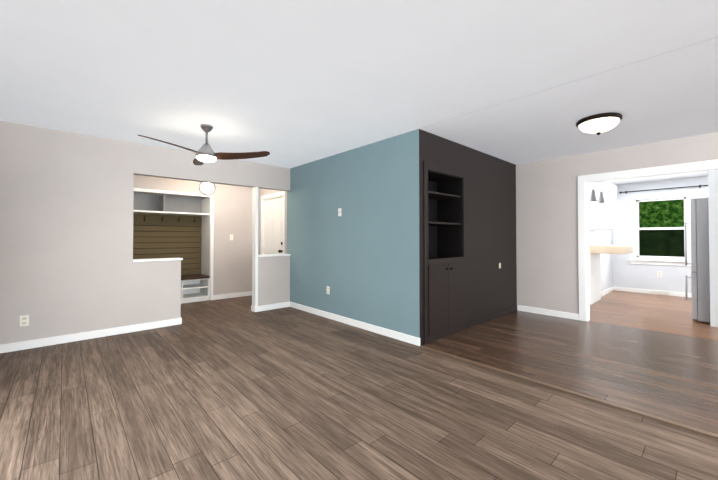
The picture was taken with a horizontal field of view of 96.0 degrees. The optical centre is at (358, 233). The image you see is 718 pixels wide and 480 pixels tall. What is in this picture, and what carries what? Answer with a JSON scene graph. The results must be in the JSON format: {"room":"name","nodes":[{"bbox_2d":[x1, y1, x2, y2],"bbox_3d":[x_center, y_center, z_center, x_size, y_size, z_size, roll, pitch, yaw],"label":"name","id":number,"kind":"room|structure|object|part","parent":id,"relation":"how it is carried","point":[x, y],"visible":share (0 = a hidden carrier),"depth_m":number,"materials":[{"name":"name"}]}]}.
{"room":"living room","nodes":[
{"label":"living room","id":0,"kind":"room"},
{"bbox_2d":[0,121,289,344],"bbox_3d":[-2.652,0.052,4.486,3.770,2.440,0.120,1,-1,-42],"label":"wall","id":1,"kind":"structure","parent":0,"point":[68,265],"depth_m":3.85,"materials":[{"name":"beige paint"}]},
{"bbox_2d":[20,315,28,326],"bbox_3d":[-3.625,0.948,3.499,0.070,0.115,0.008,1,-1,-42],"label":"outlet","id":2,"kind":"object","parent":1,"relation":"attached to","point":[24,320],"visible":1,"depth_m":3.50,"materials":[{"name":"white plastic"}]},
{"bbox_2d":[0,318,181,352],"bbox_3d":[-3.186,1.219,3.890,1.899,0.090,0.016,1,-1,-42],"label":"baseboard","id":3,"kind":"structure","parent":1,"relation":"attached to","point":[42,342],"depth_m":3.83,"materials":[{"name":"white wood"}]},
{"bbox_2d":[133,254,290,261],"bbox_3d":[-2.106,0.370,4.979,2.293,0.030,0.160,1,-1,-42],"label":"trim","id":4,"kind":"structure","parent":1,"relation":"on","point":[172,259],"depth_m":4.44,"materials":[{"name":"white wood"}]},
{"bbox_2d":[253,302,288,311],"bbox_3d":[-1.463,1.242,5.462,0.633,0.090,0.019,1,-1,-42],"label":"baseboard","id":5,"kind":"structure","parent":1,"relation":"attached to","point":[285,304],"depth_m":5.43,"materials":[{"name":"white wood"}]},
{"bbox_2d":[133,175,259,294],"bbox_3d":[-3.724,0.074,5.951,3.920,2.440,0.670,1,-1,-42],"label":"wall","id":6,"kind":"structure","parent":0,"point":[232,266],"depth_m":6.47,"materials":[{"name":"beige paint"}]},
{"bbox_2d":[133,213,201,274],"bbox_3d":[-3.773,0.232,6.174,1.422,1.180,0.020,1,-1,-42],"label":"wall paneling","id":7,"kind":"structure","parent":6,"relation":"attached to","point":[157,239],"depth_m":6.27,"materials":[{"name":"brown wood"}]},
{"bbox_2d":[133,195,208,222],"bbox_3d":[-3.620,-0.458,6.016,1.422,0.474,0.474,1,-1,-42],"label":"shelf","id":8,"kind":"object","parent":6,"relation":"attached to","point":[162,211],"visible":0.75,"depth_m":6.05,"materials":[{"name":"white wood"}]},
{"bbox_2d":[134,188,213,299],"bbox_3d":[-3.592,0.269,5.975,1.550,2.050,0.563,1,-1,-42],"label":"trim","id":9,"kind":"structure","parent":6,"relation":"attached to","point":[207,242],"depth_m":6.29,"materials":[{"name":"white"}]},
{"bbox_2d":[213,291,251,299],"bbox_3d":[-2.482,1.259,6.598,0.950,0.090,0.020,1,-1,-42],"label":"baseboard","id":10,"kind":"structure","parent":6,"relation":"attached to","point":[223,296],"depth_m":6.52,"materials":[{"name":"white wood"}]},
{"bbox_2d":[259,189,286,254],"bbox_3d":[-1.619,0.082,6.462,0.120,2.440,1.410,1,-1,-42],"label":"wall","id":11,"kind":"structure","parent":0,"point":[263,192],"depth_m":6.47,"materials":[{"name":"beige paint"}]},
{"bbox_2d":[260,191,284,254],"bbox_3d":[-1.721,0.253,6.529,0.178,2.100,1.010,1,-1,-42],"label":"door","id":12,"kind":"structure","parent":11,"relation":"attached to","point":[273,225],"depth_m":6.55,"materials":[{"name":"white wood"}]},
{"bbox_2d":[287,129,424,345],"bbox_3d":[-0.266,0.056,4.756,0.120,2.440,2.935,1,-1,-42],"label":"wall","id":13,"kind":"structure","parent":0,"point":[362,256],"depth_m":4.30,"materials":[{"name":"blue paint"}]},
{"bbox_2d":[289,301,419,345],"bbox_3d":[-0.271,1.230,4.644,0.013,0.090,2.828,1,-1,-42],"label":"baseboard","id":14,"kind":"structure","parent":13,"relation":"attached to","point":[414,340],"depth_m":4.30,"materials":[{"name":"white wood"}]},
{"bbox_2d":[0,290,717,479],"bbox_3d":[1.820,1.323,4.511,10.600,0.100,10.800,1,-1,-42],"label":"floor","id":15,"kind":"structure","parent":0,"point":[235,388],"depth_m":2.40,"materials":[{"name":"brown wood"}]},
{"bbox_2d":[181,274,209,303],"bbox_3d":[-3.595,1.059,5.966,1.422,0.470,0.551,1,-1,-42],"label":"bench","id":16,"kind":"object","parent":15,"relation":"on","point":[194,287],"visible":0.33,"depth_m":6.24,"materials":[{"name":"white wood"}]},
{"bbox_2d":[252,187,257,306],"bbox_3d":[-1.715,0.263,5.337,0.045,2.045,0.126,1,-1,-42],"label":"post","id":17,"kind":"object","parent":15,"relation":"on","point":[255,247],"visible":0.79,"depth_m":5.30,"materials":[{"name":"white"}]},
{"bbox_2d":[423,161,466,344],"bbox_3d":[0.964,0.224,4.116,0.930,2.085,0.463,1,-1,-42],"label":"tall cabinet","id":18,"kind":"object","parent":15,"relation":"on","point":[445,248],"visible":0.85,"depth_m":4.12,"materials":[{"name":"black paint"}]},
{"bbox_2d":[419,345,717,437],"bbox_3d":[2.460,1.226,1.640,0.047,0.009,5.292,1,-1,-42],"label":"transition piece","id":19,"kind":"object","parent":15,"relation":"on","point":[714,435],"visible":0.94,"depth_m":2.42,"materials":[{"name":"brown wood"}]},
{"bbox_2d":[589,245,632,304],"bbox_3d":[4.597,0.759,5.926,0.860,1.070,0.558,1,-1,-42],"label":"countertop","id":20,"kind":"structure","parent":15,"relation":"on","point":[596,252],"depth_m":5.89,"materials":[{"name":"white"}]},
{"bbox_2d":[684,197,709,322],"bbox_3d":[5.345,0.386,4.703,0.850,1.780,0.816,1,-1,-42],"label":"fridge","id":21,"kind":"object","parent":15,"relation":"on","point":[699,263],"visible":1,"depth_m":4.61,"materials":[{"name":"silver metal"}]},
{"bbox_2d":[0,0,717,184],"bbox_3d":[1.820,-1.216,4.549,10.600,0.102,10.800,1,-1,-42],"label":"ceiling","id":22,"kind":"structure","parent":0,"point":[289,83],"depth_m":2.41,"materials":[{"name":"paint"}]},
{"bbox_2d":[138,124,269,164],"bbox_3d":[-1.800,-0.986,3.597,1.192,0.390,1.145,1,-1,-42],"label":"fan","id":23,"kind":"object","parent":22,"relation":"hanging from","point":[205,152],"visible":1,"depth_m":3.55,"materials":[{"name":"brown wood"}]},
{"bbox_2d":[199,182,215,195],"bbox_3d":[-2.594,-0.898,5.528,0.266,0.508,0.266,1,-1,-42],"label":"pendant light","id":24,"kind":"object","parent":22,"relation":"hanging from","point":[205,189],"depth_m":5.46,"materials":[{"name":"white glass"}]},
{"bbox_3d":[-2.594,-0.777,5.526,0.210,0.210,0.207,1,-1,-42],"label":"foyer pendant light shade","id":25,"kind":"part","parent":24,"relation":"part of","materials":[{"name":"white glass"}]},
{"bbox_2d":[589,189,596,203],"bbox_3d":[3.777,-0.817,5.217,0.100,0.680,0.100,1,-1,-42],"label":"pendant light","id":26,"kind":"object","parent":22,"relation":"hanging from","point":[593,199],"visible":0.77,"depth_m":5.19,"materials":[{"name":"silver metal"}]},
{"bbox_2d":[576,112,622,134],"bbox_3d":[2.487,-1.101,3.355,0.390,0.168,0.390,1,-1,-42],"label":"flush-mount light","id":27,"kind":"object","parent":22,"relation":"attached to","point":[598,124],"visible":1,"depth_m":3.25,"materials":[{"name":"white glass"}]},
{"bbox_2d":[598,192,604,204],"bbox_3d":[4.093,-0.813,5.464,0.100,0.680,0.100,1,-1,-42],"label":"pendant light","id":28,"kind":"object","parent":22,"relation":"hanging from","point":[601,200],"visible":0.79,"depth_m":5.44,"materials":[{"name":"silver metal"}]},
{"bbox_2d":[425,131,516,321],"bbox_3d":[1.705,0.055,4.649,2.650,2.440,0.120,1,-1,-42],"label":"wall","id":29,"kind":"structure","parent":0,"point":[491,214],"depth_m":4.71,"materials":[{"name":"grey paint"}]},
{"bbox_2d":[467,305,516,328],"bbox_3d":[2.034,1.233,4.840,1.617,0.090,0.013,1,-1,-42],"label":"baseboard","id":30,"kind":"structure","parent":29,"relation":"attached to","point":[483,319],"depth_m":4.74,"materials":[{"name":"grey paint"}]},
{"bbox_2d":[589,230,612,291],"bbox_3d":[4.530,0.080,6.337,3.800,2.440,0.120,1,-1,-42],"label":"wall","id":31,"kind":"structure","parent":0,"point":[600,237],"depth_m":6.93,"materials":[{"name":"paint"}]},
{"bbox_2d":[588,181,616,229],"bbox_3d":[4.522,-0.485,6.028,0.800,0.840,0.333,1,-1,-42],"label":"upper cabinet","id":32,"kind":"object","parent":31,"relation":"attached to","point":[603,217],"visible":0.9,"depth_m":5.76,"materials":[{"name":"white wood"}]},
{"bbox_2d":[601,286,614,296],"bbox_3d":[4.524,1.253,6.222,3.660,0.090,0.016,1,-1,-42],"label":"baseboard","id":33,"kind":"structure","parent":31,"relation":"attached to","point":[611,289],"depth_m":7.01,"materials":[{"name":"white wood"}]},
{"bbox_2d":[516,132,717,313],"bbox_3d":[4.468,0.038,3.496,0.120,2.440,5.305,1,-1,-42],"label":"wall","id":34,"kind":"structure","parent":0,"point":[547,232],"depth_m":4.94,"materials":[{"name":"beige paint"}]},
{"bbox_2d":[517,305,578,319],"bbox_3d":[2.934,1.236,5.062,0.013,0.090,0.872,1,-1,-42],"label":"baseboard","id":35,"kind":"structure","parent":34,"relation":"attached to","point":[561,314],"depth_m":5.03,"materials":[{"name":"white wood"}]},
{"bbox_2d":[577,159,717,321],"bbox_3d":[4.186,0.202,3.795,0.141,2.120,2.710,1,-1,-42],"label":"trim","id":36,"kind":"structure","parent":34,"relation":"attached to","point":[583,240],"depth_m":4.68,"materials":[{"name":"white"}]},
{"bbox_2d":[613,176,707,292],"bbox_3d":[7.497,0.072,5.813,0.120,2.440,4.650,1,-1,-42],"label":"wall","id":37,"kind":"structure","parent":0,"point":[626,273],"depth_m":7.06,"materials":[{"name":"paint"}]},
{"bbox_2d":[615,286,691,297],"bbox_3d":[7.448,1.246,5.751,0.013,0.090,4.650,1,-1,-42],"label":"baseboard","id":38,"kind":"structure","parent":37,"relation":"attached to","point":[681,294],"depth_m":7.05,"materials":[{"name":"white wood"}]},
{"bbox_2d":[651,290,669,294],"bbox_3d":[6.413,1.258,6.871,0.008,0.070,0.300,1,-1,-42],"label":"air vent register","id":39,"kind":"object","parent":38,"relation":"attached to","point":[660,292],"visible":1,"depth_m":6.87,"materials":[{"name":"white metal"}]},
{"bbox_2d":[629,191,693,265],"bbox_3d":[6.458,-0.089,6.919,0.170,1.535,1.050,1,-1,-42],"label":"kitchen window","id":40,"kind":"structure","parent":37,"relation":"in","point":[661,245],"depth_m":6.94,"materials":[{"name":"white"}]},
{"bbox_2d":[619,185,707,193],"bbox_3d":[6.414,-0.933,6.851,0.102,0.060,1.402,1,-1,-42],"label":"curtain rod","id":41,"kind":"object","parent":37,"relation":"attached to","point":[699,186],"visible":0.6,"depth_m":6.80,"materials":[{"name":"black metal"}]},
{"bbox_2d":[708,170,717,326],"bbox_3d":[5.905,0.035,3.328,0.120,2.440,3.120,1,-1,-42],"label":"wall","id":42,"kind":"structure","parent":0,"point":[713,213],"depth_m":4.41,"materials":[{"name":"white paint"}]},
{"label":"outside","id":43,"kind":"structure","parent":0,"visible":0},
{"bbox_2d":[639,199,683,227],"bbox_3d":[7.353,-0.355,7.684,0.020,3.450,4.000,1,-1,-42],"label":"foliage","id":44,"kind":"object","parent":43,"point":[666,213],"visible":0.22,"depth_m":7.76,"materials":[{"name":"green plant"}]}
]}

